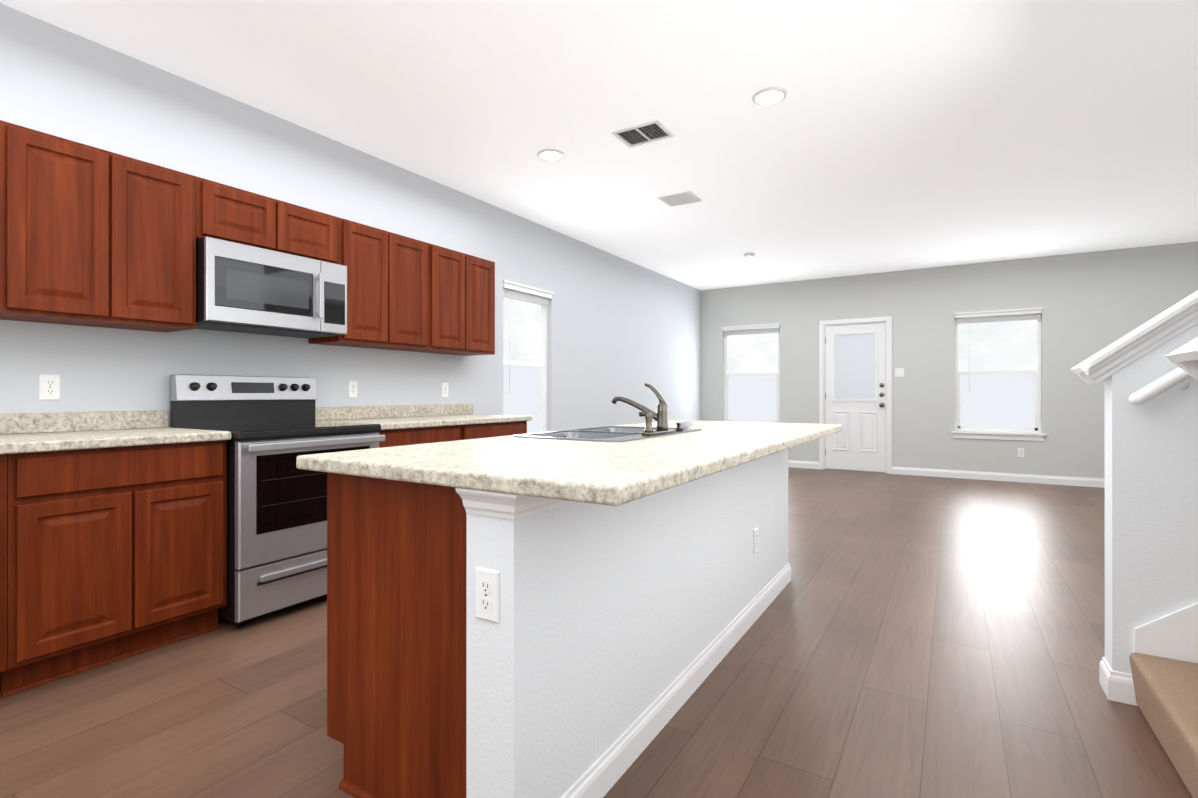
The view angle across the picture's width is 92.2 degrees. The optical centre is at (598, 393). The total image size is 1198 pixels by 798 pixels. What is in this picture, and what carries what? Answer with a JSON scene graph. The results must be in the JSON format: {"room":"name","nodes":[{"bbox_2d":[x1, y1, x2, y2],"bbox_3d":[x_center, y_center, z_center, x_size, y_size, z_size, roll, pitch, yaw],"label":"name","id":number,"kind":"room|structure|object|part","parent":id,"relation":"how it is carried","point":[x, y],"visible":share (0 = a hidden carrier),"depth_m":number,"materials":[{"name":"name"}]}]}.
{"room":"kitchen","nodes":[
{"label":"kitchen","id":0,"kind":"room"},
{"bbox_2d":[0,3,700,432],"bbox_3d":[-1.406,-0.279,4.397,0.120,2.740,11.680,0,0,31],"label":"wall","id":1,"kind":"structure","parent":0,"point":[620,327],"depth_m":3.65,"materials":[{"name":"grey paint"}]},
{"bbox_2d":[39,374,59,399],"bbox_3d":[-2.447,-0.026,2.572,0.008,0.115,0.070,0,0,31],"label":"electrical outlet","id":2,"kind":"object","parent":1,"relation":"attached to","point":[49,386],"visible":1,"depth_m":2.57,"materials":[{"name":"white plastic"}]},
{"bbox_2d":[0,120,195,331],"bbox_3d":[-2.253,-0.681,2.581,0.329,0.740,0.678,0,0,31],"label":"upper cabinet","id":3,"kind":"object","parent":1,"relation":"attached to","point":[90,236],"visible":1,"depth_m":2.45,"materials":[{"name":"brown wood"}]},
{"bbox_2d":[196,176,338,263],"bbox_3d":[-1.876,-0.903,3.196,0.329,0.294,0.760,0,0,31],"label":"upper cabinet","id":4,"kind":"object","parent":1,"relation":"attached to","point":[230,213],"visible":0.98,"depth_m":3.05,"materials":[{"name":"brown wood"}]},
{"bbox_2d":[196,236,346,337],"bbox_3d":[-1.828,-0.543,3.166,0.442,0.410,0.752,0,0,31],"label":"over-the-range microwave","id":5,"kind":"object","parent":4,"relation":"attached to","point":[242,288],"visible":0.98,"depth_m":3.01,"materials":[{"name":"silver metal"}]},
{"bbox_3d":[-1.560,-0.543,3.221,0.042,0.251,0.026,0,0,31],"label":"handle","id":6,"kind":"part","parent":5,"relation":"part of","materials":[{"name":"silver metal"}]},
{"bbox_2d":[348,381,357,397],"bbox_3d":[-1.651,-0.025,3.873,0.008,0.115,0.070,0,0,31],"label":"electrical outlet","id":7,"kind":"object","parent":1,"relation":"attached to","point":[352,389],"visible":1,"depth_m":3.87,"materials":[{"name":"white plastic"}]},
{"bbox_2d":[309,218,427,350],"bbox_3d":[-1.497,-0.680,3.815,0.329,0.740,0.688,0,0,31],"label":"upper cabinet","id":8,"kind":"object","parent":1,"relation":"attached to","point":[387,290],"visible":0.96,"depth_m":3.70,"materials":[{"name":"brown wood"}]},
{"bbox_3d":[-1.365,-0.680,3.734,0.020,0.704,0.648,0,0,31],"label":"door","id":9,"kind":"part","parent":8,"relation":"part of","materials":[{"name":"brown wood"}]},
{"bbox_2d":[442,383,447,396],"bbox_3d":[-1.220,-0.024,4.576,0.008,0.115,0.070,0,0,31],"label":"electrical outlet","id":10,"kind":"object","parent":1,"relation":"attached to","point":[444,389],"visible":1,"depth_m":4.57,"materials":[{"name":"white plastic"}]},
{"bbox_2d":[399,243,494,355],"bbox_3d":[-1.136,-0.679,4.403,0.329,0.740,0.688,0,0,31],"label":"upper cabinet","id":11,"kind":"object","parent":1,"relation":"attached to","point":[461,303],"visible":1,"depth_m":4.28,"materials":[{"name":"brown wood"}]},
{"bbox_3d":[-1.004,-0.679,4.323,0.020,0.704,0.648,0,0,31],"label":"door","id":12,"kind":"part","parent":11,"relation":"part of","materials":[{"name":"brown wood"}]},
{"bbox_2d":[503,289,548,431],"bbox_3d":[-0.715,-0.258,5.516,0.099,1.498,0.728,0,0,31],"label":"window","id":13,"kind":"structure","parent":1,"relation":"in","point":[544,304],"depth_m":5.79,"materials":[{"name":"white plastic"}]},
{"bbox_3d":[-0.816,-0.471,5.267,0.012,0.946,0.012,0,0,31],"label":"blind cord","id":14,"kind":"part","parent":13,"relation":"part of","materials":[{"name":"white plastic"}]},
{"bbox_2d":[503,365,539,433],"bbox_3d":[-0.759,0.089,5.543,0.001,0.745,0.670,0,0,31],"label":"screen","id":15,"kind":"object","parent":13,"relation":"attached to","point":[522,397],"visible":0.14,"depth_m":5.59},
{"bbox_2d":[503,297,540,361],"bbox_3d":[-0.761,-0.258,5.544,0.004,1.496,0.726,0,0,31],"label":"window","id":16,"kind":"structure","parent":13,"relation":"attached to","point":[525,331],"depth_m":5.58,"materials":[{"name":"glass"}]},
{"bbox_2d":[503,280,553,298],"bbox_3d":[-0.679,-0.979,5.495,0.072,0.066,0.754,0,0,31],"label":"blind valance","id":17,"kind":"object","parent":13,"relation":"attached to","point":[524,289],"visible":0.75,"depth_m":5.45,"materials":[{"name":"white"}]},
{"bbox_2d":[0,467,1191,797],"bbox_3d":[1.630,1.139,2.536,7.240,0.100,11.680,0,0,31],"label":"floor","id":18,"kind":"structure","parent":0,"point":[920,637],"depth_m":2.09,"materials":[{"name":"brown wood"}]},
{"bbox_2d":[0,454,6,697],"bbox_3d":[-2.526,0.651,1.856,0.619,0.875,0.758,0,0,31],"label":"base cabinet","id":19,"kind":"object","parent":18,"relation":"on","point":[3,562],"visible":0.9,"depth_m":2.02,"materials":[{"name":"brown wood"}]},
{"bbox_3d":[-2.271,0.301,1.700,0.020,0.145,0.718,0,0,31],"label":"drawer","id":20,"kind":"part","parent":19,"relation":"part of","materials":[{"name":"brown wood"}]},
{"bbox_3d":[-2.271,0.676,1.700,0.020,0.555,0.718,0,0,31],"label":"door","id":21,"kind":"part","parent":19,"relation":"part of","materials":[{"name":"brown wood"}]},
{"bbox_2d":[0,410,230,454],"bbox_3d":[-2.327,0.149,2.156,0.646,0.125,1.480,0,0,31],"label":"countertop","id":22,"kind":"structure","parent":19,"relation":"on","point":[23,433],"depth_m":2.50,"materials":[{"name":"stone"}]},
{"bbox_2d":[0,440,226,697],"bbox_3d":[-2.139,0.651,2.487,0.619,0.875,0.718,0,0,31],"label":"base cabinet","id":23,"kind":"object","parent":18,"relation":"on","point":[114,554],"visible":0.96,"depth_m":2.27,"materials":[{"name":"brown wood"}]},
{"bbox_3d":[-1.884,0.301,2.331,0.020,0.145,0.678,0,0,31],"label":"drawer","id":24,"kind":"part","parent":23,"relation":"part of","materials":[{"name":"brown wood"}]},
{"bbox_3d":[-1.884,0.676,2.331,0.020,0.555,0.678,0,0,31],"label":"door","id":25,"kind":"part","parent":23,"relation":"part of","materials":[{"name":"brown wood"}]},
{"bbox_2d":[170,374,384,627],"bbox_3d":[-1.683,0.497,3.077,0.726,1.185,0.756,0,0,31],"label":"range","id":26,"kind":"object","parent":18,"relation":"on","point":[276,528],"visible":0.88,"depth_m":2.83,"materials":[{"name":"silver metal"}]},
{"bbox_3d":[-1.961,-0.028,3.247,0.074,0.135,0.754,0,0,31],"label":"panel","id":27,"kind":"part","parent":26,"relation":"part of","materials":[{"name":"silver metal"}]},
{"bbox_3d":[-1.923,-0.034,3.230,0.034,0.046,0.646,0,0,31],"label":"knob","id":28,"kind":"part","parent":26,"relation":"part of","materials":[{"name":"black plastic"}]},
{"bbox_3d":[-1.442,0.922,2.929,0.036,0.230,0.750,0,0,31],"label":"drawer","id":29,"kind":"part","parent":26,"relation":"part of","materials":[{"name":"silver metal"}]},
{"bbox_3d":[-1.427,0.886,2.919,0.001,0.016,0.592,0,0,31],"label":"drawer","id":30,"kind":"part","parent":26,"relation":"part of","materials":[{"name":"silver metal"}]},
{"bbox_3d":[-1.417,0.862,2.913,0.022,0.030,0.572,0,0,31],"label":"drawer handle","id":31,"kind":"part","parent":26,"relation":"part of","materials":[{"name":"silver metal"}]},
{"bbox_3d":[-1.421,0.468,2.916,0.001,0.122,0.552,0,0,31],"label":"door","id":32,"kind":"part","parent":26,"relation":"part of","materials":[{"name":"black glass"}]},
{"bbox_3d":[-1.441,0.510,2.928,0.040,0.578,0.750,0,0,31],"label":"door","id":33,"kind":"part","parent":26,"relation":"part of","materials":[{"name":"silver metal"}]},
{"bbox_3d":[-1.421,0.472,2.919,0.002,0.365,0.607,0,0,31],"label":"door","id":34,"kind":"part","parent":26,"relation":"part of","materials":[{"name":"black glass"}]},
{"bbox_3d":[-1.398,0.249,2.903,0.059,0.036,0.728,0,0,31],"label":"handle","id":35,"kind":"part","parent":26,"relation":"part of","materials":[{"name":"silver metal"}]},
{"bbox_2d":[327,472,466,797],"bbox_3d":[-0.326,0.651,1.855,0.579,0.876,0.834,0,0,31],"label":"base cabinet","id":36,"kind":"object","parent":18,"relation":"on","point":[396,630],"visible":0.25,"depth_m":1.46,"materials":[{"name":"brown wood"}]},
{"bbox_2d":[296,420,841,505],"bbox_3d":[0.262,0.193,2.419,1.030,0.038,2.550,0,0,31],"label":"countertop","id":37,"kind":"structure","parent":36,"relation":"on","point":[610,473],"depth_m":1.51,"materials":[{"name":"stone"}]},
{"bbox_2d":[513,426,701,441],"bbox_3d":[0.068,0.263,2.485,0.500,0.191,0.800,0,0,31],"label":"sink","id":38,"kind":"object","parent":37,"relation":"in","point":[615,434],"visible":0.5,"depth_m":2.50,"materials":[{"name":"silver metal"}]},
{"bbox_2d":[674,423,683,430],"bbox_3d":[0.352,0.149,2.563,0.048,0.035,0.048,0,0,31],"label":"stopper","id":39,"kind":"object","parent":38,"relation":"on","point":[678,428],"visible":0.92,"depth_m":2.55,"materials":[{"name":"black metal"}]},
{"bbox_2d":[680,419,694,428],"bbox_3d":[0.397,0.144,2.634,0.080,0.047,0.078,0,0,31],"label":"strainer","id":40,"kind":"object","parent":38,"relation":"on","point":[686,424],"visible":0.85,"depth_m":2.61,"materials":[{"name":"silver metal"}]},
{"bbox_2d":[612,383,675,434],"bbox_3d":[0.158,0.061,2.454,0.274,0.211,0.260,0,0,31],"label":"faucet","id":41,"kind":"object","parent":37,"relation":"on","point":[660,417],"visible":1,"depth_m":2.41,"materials":[{"name":"silver metal"}]},
{"bbox_2d":[376,425,459,447],"bbox_3d":[-1.368,0.653,3.747,0.619,0.875,0.708,0,0,31],"label":"base cabinet","id":42,"kind":"object","parent":18,"relation":"on","point":[403,437],"visible":0.06,"depth_m":3.57,"materials":[{"name":"brown wood"}]},
{"bbox_2d":[460,421,526,439],"bbox_3d":[-0.996,0.653,4.354,0.619,0.875,0.713,0,0,31],"label":"base cabinet","id":43,"kind":"object","parent":18,"relation":"on","point":[476,431],"visible":0.08,"depth_m":4.14,"materials":[{"name":"brown wood"}]},
{"bbox_2d":[315,404,531,429],"bbox_3d":[-1.166,0.151,4.050,0.646,0.125,1.436,0,0,31],"label":"countertop","id":44,"kind":"structure","parent":43,"relation":"on","point":[389,417],"depth_m":3.98,"materials":[{"name":"stone"}]},
{"bbox_2d":[466,449,787,797],"bbox_3d":[0.398,0.651,2.344,0.140,0.876,2.465,0,0,31],"label":"wall","id":45,"kind":"structure","parent":18,"relation":"on","point":[597,640],"depth_m":1.54,"materials":[{"name":"white paint"}]},
{"bbox_2d":[476,566,499,622],"bbox_3d":[-0.252,0.452,1.291,0.070,0.115,0.008,0,0,31],"label":"outlet","id":46,"kind":"object","parent":45,"relation":"attached to","point":[488,594],"visible":1,"depth_m":1.28,"materials":[{"name":"white plastic"}]},
{"bbox_2d":[456,488,575,519],"bbox_3d":[0.416,0.244,2.333,0.174,0.062,2.542,0,0,31],"label":"crown molding","id":47,"kind":"structure","parent":45,"relation":"attached to","point":[500,505],"depth_m":1.27,"materials":[{"name":"white wood"}]},
{"bbox_2d":[561,563,790,797],"bbox_3d":[0.406,1.038,2.339,0.150,0.102,2.492,0,0,31],"label":"baseboard","id":48,"kind":"structure","parent":45,"relation":"attached to","point":[606,770],"depth_m":1.90,"materials":[{"name":"white wood"}]},
{"bbox_2d":[754,527,758,552],"bbox_3d":[0.763,0.714,2.797,0.008,0.115,0.070,0,0,31],"label":"outlet","id":49,"kind":"object","parent":45,"relation":"attached to","point":[756,539],"visible":1,"depth_m":2.79,"materials":[{"name":"white plastic"}]},
{"bbox_2d":[1130,653,1197,797],"bbox_3d":[2.908,-0.052,0.851,3.020,2.280,0.892,0,0,31],"label":"staircase","id":50,"kind":"structure","parent":18,"relation":"on","point":[1166,692],"depth_m":1.73,"materials":[{"name":"beige carpet"}]},
{"bbox_2d":[0,0,1197,289],"bbox_3d":[1.630,-1.701,2.538,7.240,0.100,11.680,0,0,31],"label":"ceiling","id":51,"kind":"structure","parent":0,"point":[898,134],"depth_m":3.36,"materials":[{"name":"white paint"}]},
{"bbox_2d":[537,149,564,160],"bbox_3d":[-0.332,-1.643,3.987,0.190,0.012,0.190,0,0,31],"label":"recessed light","id":52,"kind":"object","parent":51,"relation":"in","point":[550,154],"visible":1,"depth_m":3.97,"materials":[{"name":"white"}]},
{"bbox_2d":[611,119,673,147],"bbox_3d":[0.280,-1.645,3.665,0.320,0.010,0.250,0,0,31],"label":"ceiling vent","id":53,"kind":"object","parent":51,"relation":"in","point":[645,133],"visible":1,"depth_m":3.66,"materials":[{"name":"white"}]},
{"bbox_2d":[657,191,701,206],"bbox_3d":[0.686,-1.644,4.893,0.290,0.010,0.270,0,0,31],"label":"ceiling vent","id":54,"kind":"object","parent":51,"relation":"in","point":[681,198],"visible":1,"depth_m":4.88,"materials":[{"name":"white"}]},
{"bbox_2d":[744,253,754,256],"bbox_3d":[1.779,-1.631,6.821,0.130,0.032,0.130,0,0,31],"label":"smoke detector","id":55,"kind":"object","parent":51,"relation":"attached to","point":[749,254],"visible":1,"depth_m":6.78,"materials":[{"name":"white plastic"}]},
{"bbox_2d":[752,87,786,105],"bbox_3d":[0.947,-1.644,3.203,0.190,0.012,0.190,0,0,31],"label":"recessed light","id":56,"kind":"object","parent":51,"relation":"in","point":[769,96],"visible":0.96,"depth_m":3.19,"materials":[{"name":"white"}]},
{"bbox_2d":[701,241,1197,478],"bbox_3d":[4.649,-0.277,7.466,7.000,2.740,0.120,0,0,31],"label":"wall","id":57,"kind":"structure","parent":0,"point":[1093,303],"depth_m":7.42,"materials":[{"name":"grey paint"}]},
{"bbox_2d":[724,328,779,422],"bbox_3d":[2.348,-0.270,8.877,0.878,1.528,0.087,0,0,31],"label":"window","id":58,"kind":"structure","parent":57,"relation":"in","point":[748,332],"depth_m":8.87,"materials":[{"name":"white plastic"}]},
{"bbox_2d":[721,323,779,330],"bbox_3d":[2.323,-1.006,8.838,0.904,0.066,0.072,0,0,31],"label":"blind valance","id":59,"kind":"object","parent":58,"relation":"attached to","point":[752,327],"visible":0.89,"depth_m":8.81,"materials":[{"name":"white"}]},
{"bbox_2d":[728,376,775,420],"bbox_3d":[2.372,0.090,8.916,0.820,0.750,0.001,0,0,31],"label":"screen","id":60,"kind":"object","parent":58,"relation":"attached to","point":[751,398],"visible":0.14,"depth_m":8.92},
{"bbox_2d":[788,460,818,468],"bbox_3d":[2.397,1.044,8.765,1.800,0.102,0.013,0,0,31],"label":"baseboard","id":61,"kind":"structure","parent":57,"relation":"attached to","point":[803,464],"depth_m":8.40,"materials":[{"name":"white wood"}]},
{"bbox_2d":[819,316,891,473],"bbox_3d":[3.596,0.028,8.100,0.936,2.133,0.136,0,0,31],"label":"door frame","id":62,"kind":"structure","parent":57,"relation":"attached to","point":[888,319],"depth_m":7.97,"materials":[{"name":"white wood"}]},
{"bbox_2d":[825,323,885,471],"bbox_3d":[3.585,0.060,8.082,0.776,2.038,0.056,0,0,31],"label":"entry door","id":63,"kind":"structure","parent":57,"relation":"in","point":[858,442],"depth_m":8.05,"materials":[{"name":"white wood"}]},
{"bbox_2d":[835,333,883,406],"bbox_3d":[3.607,-0.315,8.009,0.634,1.022,0.072,0,0,31],"label":"window","id":64,"kind":"structure","parent":63,"relation":"attached to","point":[854,366],"depth_m":8.06,"materials":[{"name":"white glass"}]},
{"bbox_3d":[3.849,0.030,7.859,0.064,0.332,0.072,0,0,31],"label":"knob","id":65,"kind":"part","parent":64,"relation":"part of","materials":[{"name":"silver metal"}]},
{"bbox_2d":[825,468,885,472],"bbox_3d":[3.601,1.088,8.107,0.780,0.012,0.117,0,0,31],"label":"door threshold sill","id":66,"kind":"structure","parent":57,"relation":"attached to","point":[854,470],"depth_m":8.06,"materials":[{"name":"silver metal"}]},
{"bbox_2d":[895,368,903,376],"bbox_3d":[4.045,-0.276,7.761,0.115,0.115,0.006,0,0,31],"label":"light switch","id":67,"kind":"object","parent":57,"relation":"attached to","point":[899,373],"visible":1,"depth_m":7.76,"materials":[{"name":"white plastic"}]},
{"bbox_2d":[951,314,1045,440],"bbox_3d":[4.986,-0.224,7.230,0.970,1.604,0.140,0,0,31],"label":"window","id":68,"kind":"structure","parent":57,"relation":"in","point":[1038,420],"depth_m":7.20,"materials":[{"name":"white plastic"}]},
{"bbox_3d":[4.727,-0.490,7.362,0.012,0.946,0.012,0,0,31],"label":"blind cord","id":69,"kind":"part","parent":68,"relation":"part of","materials":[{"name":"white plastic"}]},
{"bbox_2d":[958,314,1036,371],"bbox_3d":[5.025,-0.267,7.294,0.896,1.516,0.004,0,0,31],"label":"window","id":70,"kind":"structure","parent":68,"relation":"attached to","point":[1005,346],"depth_m":7.28,"materials":[{"name":"glass"}]},
{"bbox_2d":[960,374,1034,427],"bbox_3d":[5.024,0.103,7.292,0.840,0.720,0.001,0,0,31],"label":"screen","id":71,"kind":"object","parent":68,"relation":"attached to","point":[1002,400],"visible":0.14,"depth_m":7.28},
{"bbox_2d":[953,307,1043,318],"bbox_3d":[4.975,-0.998,7.213,0.924,0.066,0.072,0,0,31],"label":"blind valance","id":72,"kind":"object","parent":68,"relation":"attached to","point":[1026,311],"visible":0.93,"depth_m":7.18,"materials":[{"name":"white"}]},
{"bbox_2d":[892,466,1104,487],"bbox_3d":[5.782,1.042,6.691,4.260,0.102,0.013,0,0,31],"label":"baseboard","id":73,"kind":"structure","parent":57,"relation":"attached to","point":[1047,479],"depth_m":7.16,"materials":[{"name":"white wood"}]},
{"bbox_2d":[1017,448,1023,457],"bbox_3d":[5.170,0.733,7.070,0.070,0.115,0.008,0,0,31],"label":"electrical outlet","id":74,"kind":"object","parent":57,"relation":"attached to","point":[1020,452],"visible":1,"depth_m":7.07,"materials":[{"name":"white plastic"}]},
{"bbox_2d":[1104,324,1197,673],"bbox_3d":[3.171,-0.282,1.300,3.080,2.740,0.120,0,0,31],"label":"wall","id":75,"kind":"structure","parent":0,"point":[1151,509],"depth_m":2.00,"materials":[{"name":"white paint"}]},
{"bbox_2d":[1099,657,1134,704],"bbox_3d":[3.156,1.037,1.308,3.074,0.102,0.147,0,0,31],"label":"baseboard","id":76,"kind":"structure","parent":75,"relation":"attached to","point":[1117,686],"depth_m":2.04,"materials":[{"name":"white wood"}]},
{"bbox_2d":[1071,291,1197,384],"bbox_3d":[1.928,-0.198,2.061,0.353,0.334,0.204,0,0,31],"label":"trim","id":77,"kind":"structure","parent":75,"relation":"attached to","point":[1173,321],"depth_m":2.00,"materials":[{"name":"white wood"}]},
{"bbox_2d":[1129,367,1190,405],"bbox_3d":[2.797,-0.845,1.412,2.260,1.775,0.080,0,0,31],"label":"handrail","id":78,"kind":"object","parent":75,"relation":"attached to","point":[1162,384],"visible":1,"depth_m":1.93,"materials":[{"name":"white wood"}]},
{"bbox_2d":[1134,602,1197,705],"bbox_3d":[3.152,-0.185,1.233,3.002,2.546,0.012,0,0,31],"label":"trim","id":79,"kind":"structure","parent":75,"relation":"attached to","point":[1173,635],"depth_m":1.96,"materials":[{"name":"white"}]},
{"bbox_3d":[2.644,-0.283,0.403,3.040,2.740,0.120,0,0,31],"label":"wall","id":80,"kind":"structure","parent":0,"visible":0},
{"bbox_2d":[1166,337,1197,380],"bbox_3d":[2.130,-0.841,0.718,2.042,1.635,0.204,0,0,31],"label":"trim","id":81,"kind":"structure","parent":80,"relation":"attached to","point":[1184,357],"depth_m":1.28,"materials":[{"name":"white wood"}]}
]}

